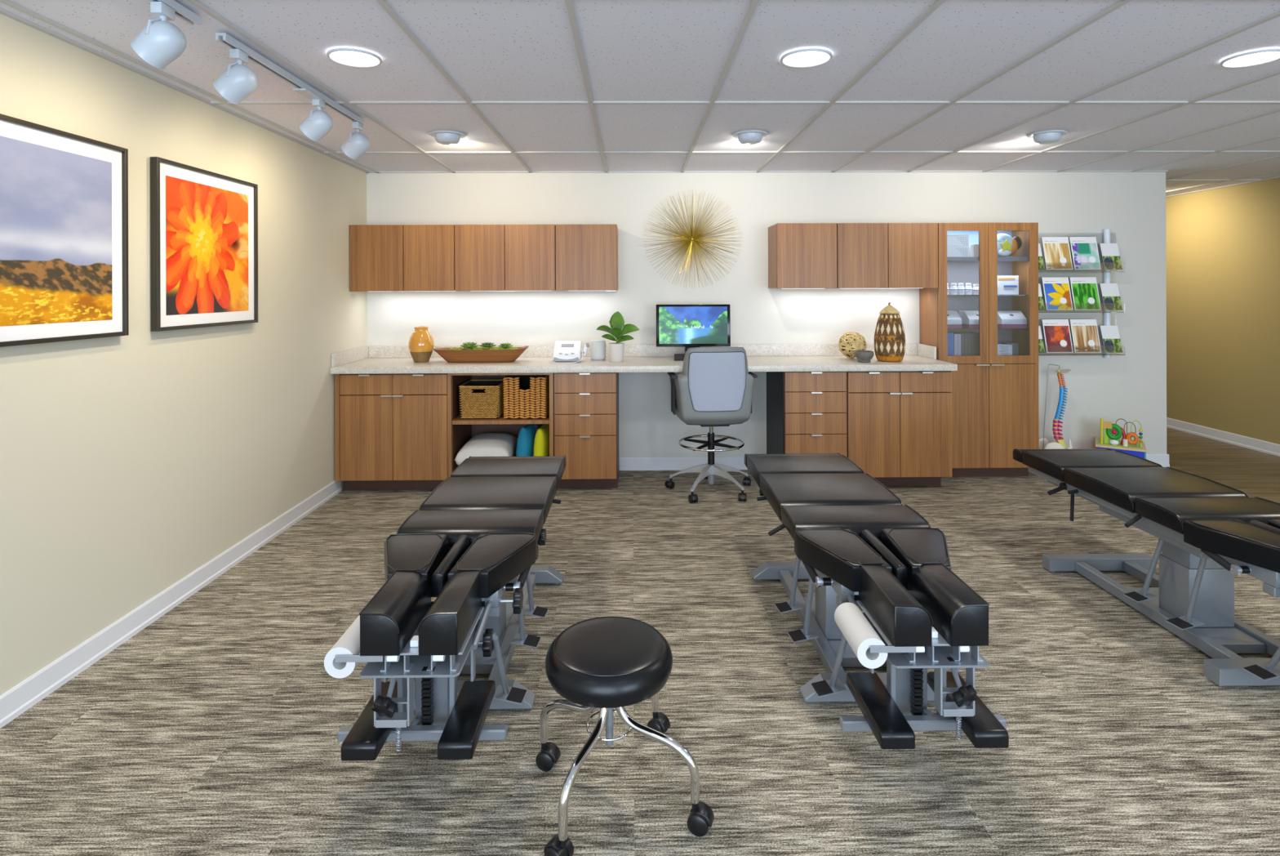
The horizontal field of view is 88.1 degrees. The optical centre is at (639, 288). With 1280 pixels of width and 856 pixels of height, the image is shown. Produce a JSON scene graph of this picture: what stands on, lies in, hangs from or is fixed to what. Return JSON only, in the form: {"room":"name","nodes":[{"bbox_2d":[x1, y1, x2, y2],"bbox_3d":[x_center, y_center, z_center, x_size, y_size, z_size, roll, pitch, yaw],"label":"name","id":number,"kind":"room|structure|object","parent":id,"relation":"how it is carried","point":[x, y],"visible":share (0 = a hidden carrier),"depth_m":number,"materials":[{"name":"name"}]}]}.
{"room":"chiropractic treatment room","nodes":[
{"label":"chiropractic treatment room","id":0,"kind":"room"},
{"bbox_2d":[0,13,367,695],"bbox_3d":[-2.139,0.210,1.220,0.120,2.427,8.090,0,0,-1],"label":"wall","id":1,"kind":"structure","parent":0,"point":[131,463],"depth_m":2.83,"materials":[{"name":"beige paint"}]},
{"bbox_2d":[0,113,128,346],"bbox_3d":[-2.071,-0.188,2.170,0.032,0.750,0.988,0,0,-1],"label":"framed picture","id":2,"kind":"object","parent":1,"relation":"attached to","point":[64,195],"visible":1,"depth_m":2.36,"materials":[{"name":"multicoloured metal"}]},
{"bbox_2d":[0,480,342,728],"bbox_3d":[-2.064,1.374,0.966,0.014,0.098,7.380,0,0,-1],"label":"baseboard","id":3,"kind":"structure","parent":1,"relation":"attached to","point":[17,700],"depth_m":2.75,"materials":[{"name":"white"}]},
{"bbox_2d":[150,156,257,331],"bbox_3d":[-2.083,-0.191,3.207,0.032,0.747,0.758,0,0,-1],"label":"framed picture","id":4,"kind":"object","parent":1,"relation":"attached to","point":[204,223],"visible":1,"depth_m":3.12,"materials":[{"name":"orange paper"}]},
{"bbox_2d":[165,175,248,315],"bbox_3d":[-2.080,-0.190,3.207,0.001,0.613,0.622,0,0,-1],"label":"print","id":5,"kind":"object","parent":4,"relation":"attached to","point":[206,226],"depth_m":3.16},
{"bbox_2d":[0,426,1279,855],"bbox_3d":[1.611,1.435,3.219,7.615,0.051,12.000,0,0,-1],"label":"floor","id":6,"kind":"structure","parent":0,"point":[212,729],"depth_m":2.15,"materials":[{"name":"carpet"}]},
{"bbox_2d":[334,373,448,489],"bbox_3d":[-1.716,1.001,4.836,0.772,0.842,0.617,0,0,-1],"label":"base cabinet","id":7,"kind":"object","parent":6,"relation":"on","point":[391,428],"visible":0.91,"depth_m":4.55,"materials":[{"name":"brown wood"}]},
{"bbox_2d":[330,342,957,373],"bbox_3d":[0.038,0.504,4.849,4.308,0.137,0.637,0,0,-1],"label":"countertop","id":8,"kind":"structure","parent":7,"relation":"on","point":[369,359],"depth_m":4.73,"materials":[{"name":"stone"}]},
{"bbox_2d":[408,326,434,362],"bbox_3d":[-1.594,0.405,4.822,0.179,0.256,0.179,0,0,-1],"label":"ceramic vase","id":9,"kind":"object","parent":8,"relation":"on","point":[421,342],"visible":1,"depth_m":4.76,"materials":[{"name":"brown ceramic"}]},
{"bbox_2d":[432,345,528,362],"bbox_3d":[-1.159,0.475,4.827,0.690,0.113,0.230,0,0,-1],"label":"dough bowl","id":10,"kind":"object","parent":8,"relation":"on","point":[449,355],"visible":0.94,"depth_m":4.74,"materials":[{"name":"brown wood"}]},
{"bbox_2d":[549,340,589,363],"bbox_3d":[-0.510,0.457,4.805,0.286,0.144,0.222,0,0,-1],"label":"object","id":11,"kind":"object","parent":8,"relation":"on","point":[564,350],"visible":1,"depth_m":4.79,"materials":[{"name":"white plastic"}]},
{"bbox_2d":[585,339,605,360],"bbox_3d":[-0.361,0.454,4.982,0.118,0.150,0.280,0,0,-36],"label":"smart speaker","id":12,"kind":"object","parent":8,"relation":"on","point":[597,347],"visible":1,"depth_m":4.87},
{"bbox_2d":[595,311,639,362],"bbox_3d":[-0.155,0.346,4.797,0.307,0.364,0.133,0,0,-15],"label":"potted plant","id":13,"kind":"object","parent":8,"relation":"on","point":[618,329],"visible":1,"depth_m":4.79,"materials":[{"name":"green plant"}]},
{"bbox_2d":[656,304,730,360],"bbox_3d":[0.399,0.322,4.960,0.557,0.409,0.230,0,0,-1],"label":"computer monitor","id":14,"kind":"object","parent":8,"relation":"on","point":[688,326],"visible":0.99,"depth_m":4.96,"materials":[{"name":"black"}]},
{"bbox_2d":[838,331,866,358],"bbox_3d":[1.580,0.419,4.919,0.200,0.201,0.197,0,0,-1],"label":"ball","id":15,"kind":"object","parent":8,"relation":"on","point":[850,342],"visible":0.91,"depth_m":4.86,"materials":[{"name":"beige wicker"}]},
{"bbox_2d":[874,302,905,361],"bbox_3d":[1.804,0.309,4.781,0.214,0.425,0.214,0,0,36],"label":"lidded basket","id":16,"kind":"object","parent":8,"relation":"on","point":[889,334],"visible":1,"depth_m":4.71,"materials":[{"name":"wicker"}]},
{"bbox_2d":[334,455,566,759],"bbox_3d":[-0.625,1.139,2.628,0.542,0.558,1.744,0,0,-1],"label":"table","id":17,"kind":"object","parent":6,"relation":"on","point":[475,539],"visible":0.98,"depth_m":2.04,"materials":[{"name":"black leather"}]},
{"bbox_2d":[324,614,359,678],"bbox_3d":[-0.811,1.008,1.887,0.084,0.084,0.208,0,0,-1],"label":"paper roll","id":18,"kind":"object","parent":17,"relation":"on","point":[348,643],"visible":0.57,"depth_m":1.79,"materials":[{"name":"grey paper"}]},
{"bbox_2d":[360,570,431,655],"bbox_3d":[-0.702,0.929,1.921,0.105,0.114,0.293,0,0,-1],"label":"cushion","id":19,"kind":"object","parent":17,"relation":"on","point":[388,622],"depth_m":1.83,"materials":[{"name":"black leather"}]},
{"bbox_2d":[383,533,448,581],"bbox_3d":[-0.774,0.915,2.201,0.230,0.084,0.320,0,0,-1],"label":"cushion","id":20,"kind":"object","parent":17,"relation":"on","point":[419,554],"depth_m":2.19,"materials":[{"name":"black leather"}]},
{"bbox_2d":[418,569,481,654],"bbox_3d":[-0.545,0.929,1.922,0.105,0.114,0.293,0,0,-1],"label":"cushion","id":21,"kind":"object","parent":17,"relation":"on","point":[448,625],"depth_m":1.83,"materials":[{"name":"black leather"}]},
{"bbox_2d":[397,509,543,549],"bbox_3d":[-0.631,0.903,2.499,0.504,0.071,0.243,0,0,-1],"label":"cushion","id":22,"kind":"object","parent":17,"relation":"on","point":[455,523],"depth_m":2.46,"materials":[{"name":"black leather"}]},
{"bbox_2d":[420,475,556,524],"bbox_3d":[-0.635,0.903,2.849,0.504,0.079,0.443,0,0,-1],"label":"cushion","id":23,"kind":"object","parent":17,"relation":"on","point":[452,493],"depth_m":2.79,"materials":[{"name":"black leather"}]},
{"bbox_2d":[448,533,537,597],"bbox_3d":[-0.480,0.914,2.205,0.230,0.084,0.320,0,0,-1],"label":"cushion","id":24,"kind":"object","parent":17,"relation":"on","point":[498,558],"depth_m":2.18,"materials":[{"name":"black leather"}]},
{"bbox_2d":[450,457,564,489],"bbox_3d":[-0.639,0.905,3.245,0.504,0.075,0.335,0,0,-1],"label":"cushion","id":25,"kind":"object","parent":17,"relation":"on","point":[470,467],"depth_m":3.21,"materials":[{"name":"black leather"}]},
{"bbox_2d":[469,455,566,467],"bbox_3d":[-0.642,0.909,3.459,0.504,0.062,0.077,0,0,-1],"label":"cushion","id":26,"kind":"object","parent":17,"relation":"on","point":[550,456],"depth_m":3.45,"materials":[{"name":"black leather"}]},
{"bbox_2d":[447,372,553,476],"bbox_3d":[-0.965,0.998,4.856,0.726,0.842,0.594,0,0,-1],"label":"base cabinet","id":27,"kind":"object","parent":6,"relation":"on","point":[460,431],"visible":0.19,"depth_m":4.59,"materials":[{"name":"brown wood"}]},
{"bbox_2d":[458,379,503,418],"bbox_3d":[-1.122,0.793,4.776,0.287,0.233,0.337,0,0,-1],"label":"wicker basket","id":28,"kind":"object","parent":27,"relation":"on","point":[478,398],"visible":0.94,"depth_m":4.61,"materials":[{"name":"brown wicker"}]},
{"bbox_2d":[453,432,517,465],"bbox_3d":[-1.097,1.185,4.828,0.390,0.225,0.520,0,0,-1],"label":"bed pillow","id":29,"kind":"object","parent":27,"relation":"in","point":[484,444],"visible":0.56,"depth_m":4.65,"materials":[{"name":"grey fabric"}]},
{"bbox_2d":[452,413,549,424],"bbox_3d":[-0.966,0.922,4.849,0.670,0.026,0.560,0,0,-1],"label":"shelf","id":30,"kind":"object","parent":27,"relation":"attached to","point":[456,420],"depth_m":4.57,"materials":[{"name":"brown wood"}]},
{"bbox_2d":[502,374,549,418],"bbox_3d":[-0.806,0.761,4.770,0.304,0.294,0.337,0,0,-1],"label":"wicker basket","id":31,"kind":"object","parent":27,"relation":"on","point":[525,396],"visible":0.91,"depth_m":4.61,"materials":[{"name":"brown wicker"}]},
{"bbox_2d":[515,423,539,456],"bbox_3d":[-0.819,1.138,4.851,0.132,0.313,0.316,0,0,13],"label":"throw pillow","id":32,"kind":"object","parent":27,"relation":"in","point":[526,438],"visible":0.57,"depth_m":4.73,"materials":[{"name":"teal fabric"}]},
{"bbox_2d":[533,423,549,456],"bbox_3d":[-0.699,1.135,4.792,0.121,0.320,0.320,0,0,10],"label":"throw pillow","id":33,"kind":"object","parent":27,"relation":"in","point":[541,442],"visible":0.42,"depth_m":4.66,"materials":[{"name":"yellow fabric"}]},
{"bbox_2d":[553,372,618,488],"bbox_3d":[-0.382,0.996,4.851,0.441,0.842,0.617,0,0,-1],"label":"base cabinet","id":34,"kind":"object","parent":6,"relation":"on","point":[586,404],"visible":0.91,"depth_m":4.57,"materials":[{"name":"brown wood"}]},
{"bbox_2d":[535,616,714,855],"bbox_3d":[-0.071,1.197,1.866,0.446,0.438,0.465,0,0,-15],"label":"stool","id":35,"kind":"object","parent":6,"relation":"on","point":[603,663],"visible":1,"depth_m":1.75,"materials":[{"name":"black leather"}]},
{"bbox_2d":[541,742,560,762],"bbox_3d":[-0.269,1.374,1.964,0.059,0.031,0.038,0,0,17],"label":"caster","id":36,"kind":"object","parent":35,"relation":"attached to","point":[550,752],"depth_m":1.95,"materials":[{"name":"black plastic"}]},
{"bbox_2d":[543,833,568,855],"bbox_3d":[-0.204,1.374,1.632,0.059,0.031,0.038,0,0,30],"label":"caster","id":37,"kind":"object","parent":35,"relation":"attached to","point":[555,846],"depth_m":1.62,"materials":[{"name":"black plastic"}]},
{"bbox_2d":[653,712,670,732],"bbox_3d":[0.063,1.373,2.101,0.059,0.031,0.038,0,0,34],"label":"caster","id":38,"kind":"object","parent":35,"relation":"attached to","point":[661,722],"depth_m":2.08,"materials":[{"name":"black plastic"}]},
{"bbox_2d":[692,802,714,826],"bbox_3d":[0.161,1.373,1.731,0.059,0.031,0.038,0,0,19],"label":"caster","id":39,"kind":"object","parent":35,"relation":"attached to","point":[703,815],"depth_m":1.71,"materials":[{"name":"black plastic"}]},
{"bbox_2d":[664,346,757,502],"bbox_3d":[0.486,0.901,4.655,0.625,1.026,0.620,0,0,-1],"label":"chair","id":40,"kind":"object","parent":6,"relation":"on","point":[714,386],"visible":1,"depth_m":4.41,"materials":[{"name":"grey fabric"}]},
{"bbox_2d":[766,371,846,456],"bbox_3d":[1.214,0.991,4.870,0.445,0.842,0.617,0,0,-1],"label":"base cabinet","id":41,"kind":"object","parent":6,"relation":"on","point":[806,411],"visible":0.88,"depth_m":4.59,"materials":[{"name":"brown wood"}]},
{"bbox_2d":[744,452,1008,748],"bbox_3d":[0.796,1.134,2.664,0.574,0.558,1.744,0,0,-1],"label":"table","id":42,"kind":"object","parent":6,"relation":"on","point":[854,538],"visible":0.99,"depth_m":2.12,"materials":[{"name":"black leather"}]},
{"bbox_2d":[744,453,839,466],"bbox_3d":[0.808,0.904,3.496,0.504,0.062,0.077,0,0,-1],"label":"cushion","id":43,"kind":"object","parent":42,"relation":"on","point":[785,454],"depth_m":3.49,"materials":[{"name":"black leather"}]},
{"bbox_2d":[746,454,862,487],"bbox_3d":[0.810,0.900,3.282,0.504,0.075,0.335,0,0,-1],"label":"cushion","id":44,"kind":"object","parent":42,"relation":"on","point":[757,465],"depth_m":3.25,"materials":[{"name":"black leather"}]},
{"bbox_2d":[760,472,902,520],"bbox_3d":[0.815,0.898,2.886,0.504,0.079,0.443,0,0,-1],"label":"cushion","id":45,"kind":"object","parent":42,"relation":"on","point":[780,490],"depth_m":2.83,"materials":[{"name":"black leather"}]},
{"bbox_2d":[794,528,892,591],"bbox_3d":[0.675,0.910,2.238,0.230,0.084,0.320,0,0,-1],"label":"cushion","id":46,"kind":"object","parent":42,"relation":"on","point":[840,554],"depth_m":2.21,"materials":[{"name":"black leather"}]},
{"bbox_2d":[781,504,929,541],"bbox_3d":[0.819,0.898,2.536,0.504,0.071,0.243,0,0,-1],"label":"cushion","id":47,"kind":"object","parent":42,"relation":"on","point":[857,518],"depth_m":2.50,"materials":[{"name":"black leather"}]},
{"bbox_2d":[834,601,887,668],"bbox_3d":[0.638,1.003,1.923,0.084,0.084,0.208,0,0,-1],"label":"paper roll","id":48,"kind":"object","parent":42,"relation":"on","point":[857,630],"visible":1,"depth_m":1.87,"materials":[{"name":"grey paper"}]},
{"bbox_2d":[858,564,932,646],"bbox_3d":[0.747,0.924,1.957,0.105,0.114,0.293,0,0,-1],"label":"cushion","id":49,"kind":"object","parent":42,"relation":"on","point":[901,620],"depth_m":1.87,"materials":[{"name":"black leather"}]},
{"bbox_2d":[880,528,951,573],"bbox_3d":[0.970,0.909,2.241,0.230,0.084,0.320,0,0,-1],"label":"cushion","id":50,"kind":"object","parent":42,"relation":"on","point":[917,548],"depth_m":2.23,"materials":[{"name":"black leather"}]},
{"bbox_2d":[907,563,988,645],"bbox_3d":[0.904,0.924,1.959,0.105,0.114,0.293,0,0,-1],"label":"cushion","id":51,"kind":"object","parent":42,"relation":"on","point":[959,615],"depth_m":1.87,"materials":[{"name":"black leather"}]},
{"bbox_2d":[846,370,952,485],"bbox_3d":[1.804,0.989,4.877,0.732,0.842,0.617,0,0,-1],"label":"base cabinet","id":52,"kind":"object","parent":6,"relation":"on","point":[899,423],"visible":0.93,"depth_m":4.59,"materials":[{"name":"brown wood"}]},
{"bbox_2d":[919,222,1039,476],"bbox_3d":[2.568,0.460,5.021,0.741,1.894,0.349,0,0,-1],"label":"tall cabinet","id":53,"kind":"object","parent":6,"relation":"on","point":[995,406],"visible":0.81,"depth_m":4.87,"materials":[{"name":"brown wood"}]},
{"bbox_2d":[946,235,968,257],"bbox_3d":[2.341,-0.318,5.027,0.220,0.164,0.201,0,0,-1],"label":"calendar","id":54,"kind":"object","parent":53,"relation":"on","point":[957,246],"visible":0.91,"depth_m":4.93,"materials":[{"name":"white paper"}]},
{"bbox_2d":[959,310,978,328],"bbox_3d":[2.549,0.232,5.030,0.172,0.125,0.160,0,0,-1],"label":"carton","id":55,"kind":"object","parent":53,"relation":"on","point":[970,318],"visible":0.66,"depth_m":4.98,"materials":[{"name":"white cardboard"}]},
{"bbox_2d":[946,256,1028,262],"bbox_3d":[2.565,-0.224,5.042,0.705,0.025,0.274,0,0,-1],"label":"shelf","id":56,"kind":"object","parent":53,"relation":"attached to","point":[1007,259],"depth_m":4.91,"materials":[{"name":"grey"}]},
{"bbox_2d":[997,275,1018,294],"bbox_3d":[2.776,-0.028,5.039,0.163,0.142,0.107,0,0,-1],"label":"carton","id":57,"kind":"object","parent":53,"relation":"on","point":[1007,285],"visible":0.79,"depth_m":4.99,"materials":[{"name":"white cardboard"}]},
{"bbox_2d":[997,233,1022,257],"bbox_3d":[2.758,-0.329,5.017,0.223,0.182,0.189,0,0,-39],"label":"ball","id":58,"kind":"object","parent":53,"relation":"on","point":[1007,246],"visible":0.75,"depth_m":4.95,"materials":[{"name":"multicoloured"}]},
{"bbox_2d":[997,310,1026,328],"bbox_3d":[2.803,0.231,5.033,0.190,0.125,0.160,0,0,-1],"label":"carton","id":59,"kind":"object","parent":53,"relation":"on","point":[1006,318],"visible":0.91,"depth_m":4.96,"materials":[{"name":"white cardboard"}]},
{"bbox_2d":[1039,364,1072,448],"bbox_3d":[3.140,0.988,5.036,0.274,0.834,0.211,0,0,-1],"label":"model","id":60,"kind":"object","parent":6,"relation":"on","point":[1043,442],"visible":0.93,"depth_m":5.01},
{"bbox_2d":[1094,417,1146,458],"bbox_3d":[3.619,1.187,4.987,0.307,0.433,0.307,0,0,34],"label":"toy","id":61,"kind":"object","parent":6,"relation":"on","point":[1137,447],"visible":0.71,"depth_m":4.91,"materials":[{"name":"blue paint"}]},
{"bbox_2d":[1013,448,1279,685],"bbox_3d":[2.276,1.129,2.746,0.574,0.558,1.744,0,0,-1],"label":"table","id":62,"kind":"object","parent":6,"relation":"on","point":[1209,532],"visible":1,"depth_m":2.67,"materials":[{"name":"black leather"}]},
{"bbox_2d":[1013,448,1109,462],"bbox_3d":[2.287,0.899,3.578,0.504,0.062,0.077,0,0,-1],"label":"cushion","id":63,"kind":"object","parent":62,"relation":"on","point":[1017,453],"depth_m":3.57,"materials":[{"name":"black leather"}]},
{"bbox_2d":[1022,449,1161,481],"bbox_3d":[2.290,0.894,3.364,0.504,0.075,0.335,0,0,-1],"label":"cushion","id":64,"kind":"object","parent":62,"relation":"on","point":[1051,464],"depth_m":3.33,"materials":[{"name":"black leather"}]},
{"bbox_2d":[1063,466,1247,512],"bbox_3d":[2.294,0.892,2.968,0.504,0.079,0.443,0,0,-1],"label":"cushion","id":65,"kind":"object","parent":62,"relation":"on","point":[1119,488],"depth_m":2.92,"materials":[{"name":"black leather"}]},
{"bbox_2d":[1134,497,1279,533],"bbox_3d":[2.298,0.892,2.618,0.504,0.071,0.243,0,0,-1],"label":"cushion","id":66,"kind":"object","parent":62,"relation":"on","point":[1171,513],"depth_m":2.60,"materials":[{"name":"black leather"}]},
{"bbox_2d":[1183,519,1279,573],"bbox_3d":[2.155,0.904,2.320,0.230,0.084,0.320,0,0,-1],"label":"cushion","id":67,"kind":"object","parent":62,"relation":"on","point":[1256,545],"depth_m":2.34,"materials":[{"name":"black leather"}]},
{"bbox_2d":[0,0,1279,195],"bbox_3d":[1.627,-0.970,3.219,7.705,0.094,12.000,0,0,-1],"label":"ceiling","id":68,"kind":"structure","parent":0,"point":[493,50],"depth_m":2.89,"materials":[{"name":"tile"}]},
{"bbox_2d":[148,0,201,25],"bbox_3d":[-1.470,-0.888,1.691,0.036,0.026,1.015,0,0,-1],"label":"track","id":69,"kind":"object","parent":68,"relation":"attached to","point":[182,12],"visible":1,"depth_m":2.12,"materials":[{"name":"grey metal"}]},
{"bbox_2d":[130,1,186,69],"bbox_3d":[-1.484,-0.778,2.043,0.146,0.192,0.120,0,0,-1],"label":"track spotlight","id":70,"kind":"object","parent":69,"relation":"attached to","point":[160,42],"visible":1,"depth_m":2.01,"materials":[{"name":"white metal"}]},
{"bbox_2d":[215,32,363,124],"bbox_3d":[-1.486,-0.883,2.923,0.056,0.035,1.190,0,0,-1],"label":"track","id":71,"kind":"object","parent":68,"relation":"attached to","point":[302,88],"visible":0.98,"depth_m":2.75,"materials":[{"name":"white metal"}]},
{"bbox_2d":[213,48,257,104],"bbox_3d":[-1.489,-0.778,2.438,0.146,0.192,0.120,0,0,-1],"label":"track spotlight","id":72,"kind":"object","parent":71,"relation":"attached to","point":[237,82],"visible":1,"depth_m":2.40,"materials":[{"name":"white metal"}]},
{"bbox_2d":[298,99,333,141],"bbox_3d":[-1.496,-0.778,3.061,0.146,0.192,0.123,0,0,-1],"label":"track spotlight","id":73,"kind":"object","parent":71,"relation":"attached to","point":[318,122],"visible":1,"depth_m":3.02,"materials":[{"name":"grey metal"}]},
{"bbox_2d":[340,121,369,159],"bbox_3d":[-1.501,-0.778,3.494,0.145,0.192,0.126,0,0,-1],"label":"track spotlight","id":74,"kind":"object","parent":71,"relation":"attached to","point":[357,144],"visible":1,"depth_m":3.46,"materials":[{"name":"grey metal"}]},
{"bbox_2d":[326,47,382,67],"bbox_3d":[-1.118,-0.903,2.592,0.202,0.012,0.202,0,0,-1],"label":"recessed light","id":75,"kind":"object","parent":68,"relation":"in","point":[353,57],"visible":1,"depth_m":2.57,"materials":[{"name":"white plastic"}]},
{"bbox_2d":[429,130,465,145],"bbox_3d":[-1.133,-0.880,3.892,0.208,0.054,0.208,0,0,-1],"label":"recessed light","id":76,"kind":"object","parent":68,"relation":"in","point":[443,137],"visible":1,"depth_m":3.84,"materials":[{"name":"white metal"}]},
{"bbox_2d":[0,0,1279,197],"bbox_3d":[1.627,-0.917,3.248,7.465,0.012,11.858,0,0,-1],"label":"ceiling grid","id":77,"kind":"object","parent":68,"relation":"attached to","point":[753,4],"depth_m":3.26,"materials":[{"name":"grey metal"}]},
{"bbox_2d":[732,129,768,144],"bbox_3d":[0.652,-0.886,3.913,0.208,0.054,0.208,0,0,-1],"label":"recessed light","id":78,"kind":"object","parent":68,"relation":"in","point":[750,136],"visible":1,"depth_m":3.86,"materials":[{"name":"white metal"}]},
{"bbox_2d":[780,48,832,67],"bbox_3d":[0.657,-0.909,2.613,0.202,0.012,0.202,0,0,-1],"label":"recessed light","id":79,"kind":"object","parent":68,"relation":"in","point":[805,57],"visible":1,"depth_m":2.60,"materials":[{"name":"white plastic"}]},
{"bbox_2d":[1026,129,1067,144],"bbox_3d":[2.422,-0.892,3.933,0.208,0.054,0.208,0,0,-1],"label":"recessed light","id":80,"kind":"object","parent":68,"relation":"in","point":[1045,137],"visible":1,"depth_m":3.88,"materials":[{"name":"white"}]},
{"bbox_2d":[1219,48,1279,67],"bbox_3d":[2.442,-0.915,2.633,0.202,0.012,0.202,0,0,-1],"label":"recessed light","id":81,"kind":"object","parent":68,"relation":"in","point":[1252,58],"visible":1,"depth_m":2.62,"materials":[{"name":"white plastic"}]},
{"bbox_2d":[366,172,1166,470],"bbox_3d":[0.933,0.199,7.096,6.397,2.427,3.830,0,0,-1],"label":"wall","id":82,"kind":"structure","parent":0,"point":[1131,386],"depth_m":5.18,"materials":[{"name":"white paint"}]},
{"bbox_2d":[349,224,454,291],"bbox_3d":[-1.739,-0.221,4.980,0.763,0.489,0.332,0,0,-1],"label":"upper cabinet","id":83,"kind":"object","parent":82,"relation":"attached to","point":[383,257],"visible":0.96,"depth_m":4.82,"materials":[{"name":"brown wood"}]},
{"bbox_2d":[454,224,555,291],"bbox_3d":[-0.989,-0.224,4.989,0.733,0.489,0.332,0,0,-1],"label":"upper cabinet","id":84,"kind":"object","parent":82,"relation":"attached to","point":[488,257],"visible":0.98,"depth_m":4.83,"materials":[{"name":"brown wood"}]},
{"bbox_2d":[555,224,617,291],"bbox_3d":[-0.395,-0.226,4.996,0.451,0.489,0.332,0,0,-1],"label":"upper cabinet","id":85,"kind":"object","parent":82,"relation":"attached to","point":[587,255],"visible":1,"depth_m":4.84,"materials":[{"name":"brown wood"}]},
{"bbox_2d":[368,342,916,357],"bbox_3d":[0.033,0.482,5.158,4.271,0.092,0.018,0,0,-1],"label":"backsplash","id":86,"kind":"structure","parent":82,"relation":"attached to","point":[752,349],"depth_m":5.15,"materials":[{"name":"stone"}]},
{"bbox_2d":[619,456,747,470],"bbox_3d":[0.415,1.366,5.168,1.150,0.098,0.014,0,0,-1],"label":"baseboard","id":87,"kind":"structure","parent":82,"relation":"attached to","point":[737,462],"depth_m":5.16,"materials":[{"name":"white"}]},
{"bbox_2d":[643,189,742,287],"bbox_3d":[0.406,-0.384,5.085,0.761,0.765,0.178,0,0,-1],"label":"wall ornament","id":88,"kind":"object","parent":82,"relation":"attached to","point":[691,241],"visible":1,"depth_m":5.10,"materials":[{"name":"gold metal"}]},
{"bbox_2d":[768,222,836,288],"bbox_3d":[1.226,-0.241,5.017,0.443,0.480,0.326,0,0,-1],"label":"upper cabinet","id":89,"kind":"object","parent":82,"relation":"attached to","point":[801,255],"visible":1,"depth_m":4.86,"materials":[{"name":"brown wood"}]},
{"bbox_2d":[836,222,937,288],"bbox_3d":[1.821,-0.241,5.021,0.744,0.484,0.332,0,0,-1],"label":"upper cabinet","id":90,"kind":"object","parent":82,"relation":"attached to","point":[879,255],"visible":0.95,"depth_m":4.86,"materials":[{"name":"brown wood"}]},
{"bbox_2d":[1038,229,1124,357],"bbox_3d":[3.341,0.038,5.147,0.780,1.003,0.122,0,0,-1],"label":"brochure rack","id":91,"kind":"object","parent":82,"relation":"attached to","point":[1107,233],"visible":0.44,"depth_m":5.16,"materials":[{"name":"white metal"}]},
{"bbox_2d":[1041,236,1072,269],"bbox_3d":[3.230,-0.275,5.119,0.211,0.256,0.053,0,0,-1],"label":"brochure","id":92,"kind":"object","parent":91,"relation":"on","point":[1057,255],"visible":1,"depth_m":5.12,"materials":[{"name":"paper"}]},
{"bbox_2d":[1041,276,1073,310],"bbox_3d":[3.231,0.037,5.119,0.211,0.256,0.053,0,0,-1],"label":"brochure","id":93,"kind":"object","parent":91,"relation":"on","point":[1057,294],"visible":1,"depth_m":5.12,"materials":[{"name":"paper"}]},
{"bbox_2d":[1041,319,1073,352],"bbox_3d":[3.232,0.365,5.119,0.211,0.256,0.053,0,0,-1],"label":"brochure","id":94,"kind":"object","parent":91,"relation":"on","point":[1057,335],"visible":1,"depth_m":5.12,"materials":[{"name":"paper"}]},
{"bbox_2d":[1069,319,1101,352],"bbox_3d":[3.450,0.364,5.122,0.211,0.256,0.053,0,0,-1],"label":"brochure","id":95,"kind":"object","parent":91,"relation":"on","point":[1085,334],"visible":1,"depth_m":5.12,"materials":[{"name":"paper"}]},
{"bbox_2d":[1069,276,1101,310],"bbox_3d":[3.449,0.036,5.122,0.211,0.256,0.053,0,0,-1],"label":"brochure","id":96,"kind":"object","parent":91,"relation":"on","point":[1085,292],"visible":1,"depth_m":5.12,"materials":[{"name":"paper"}]},
{"bbox_2d":[1069,236,1101,269],"bbox_3d":[3.448,-0.276,5.122,0.211,0.256,0.053,0,0,-1],"label":"brochure","id":97,"kind":"object","parent":91,"relation":"on","point":[1085,253],"visible":1,"depth_m":5.12,"materials":[{"name":"paper"}]},
{"bbox_2d":[1099,283,1122,310],"bbox_3d":[3.651,0.061,5.124,0.141,0.206,0.053,0,0,-1],"label":"brochure","id":98,"kind":"object","parent":91,"relation":"on","point":[1110,292],"visible":1,"depth_m":5.12,"materials":[{"name":"paper"}]},
{"bbox_2d":[1099,243,1122,269],"bbox_3d":[3.650,-0.251,5.124,0.141,0.206,0.053,0,0,-1],"label":"brochure","id":99,"kind":"object","parent":91,"relation":"on","point":[1110,252],"visible":1,"depth_m":5.12,"materials":[{"name":"paper"}]},
{"bbox_2d":[1099,325,1123,352],"bbox_3d":[3.652,0.389,5.124,0.141,0.206,0.053,0,0,-1],"label":"brochure","id":100,"kind":"object","parent":91,"relation":"on","point":[1110,334],"visible":1,"depth_m":5.12,"materials":[{"name":"paper"}]},
{"bbox_2d":[1165,177,1279,444],"bbox_3d":[5.423,0.183,3.263,0.120,2.427,12.000,0,0,-1],"label":"wall","id":101,"kind":"structure","parent":0,"point":[1223,244],"depth_m":6.03,"materials":[{"name":"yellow paint"}]},
{"bbox_2d":[1166,417,1279,456],"bbox_3d":[5.361,1.348,3.212,0.014,0.098,11.700,0,0,-1],"label":"baseboard","id":102,"kind":"structure","parent":101,"relation":"attached to","point":[1273,448],"depth_m":6.01,"materials":[{"name":"white"}]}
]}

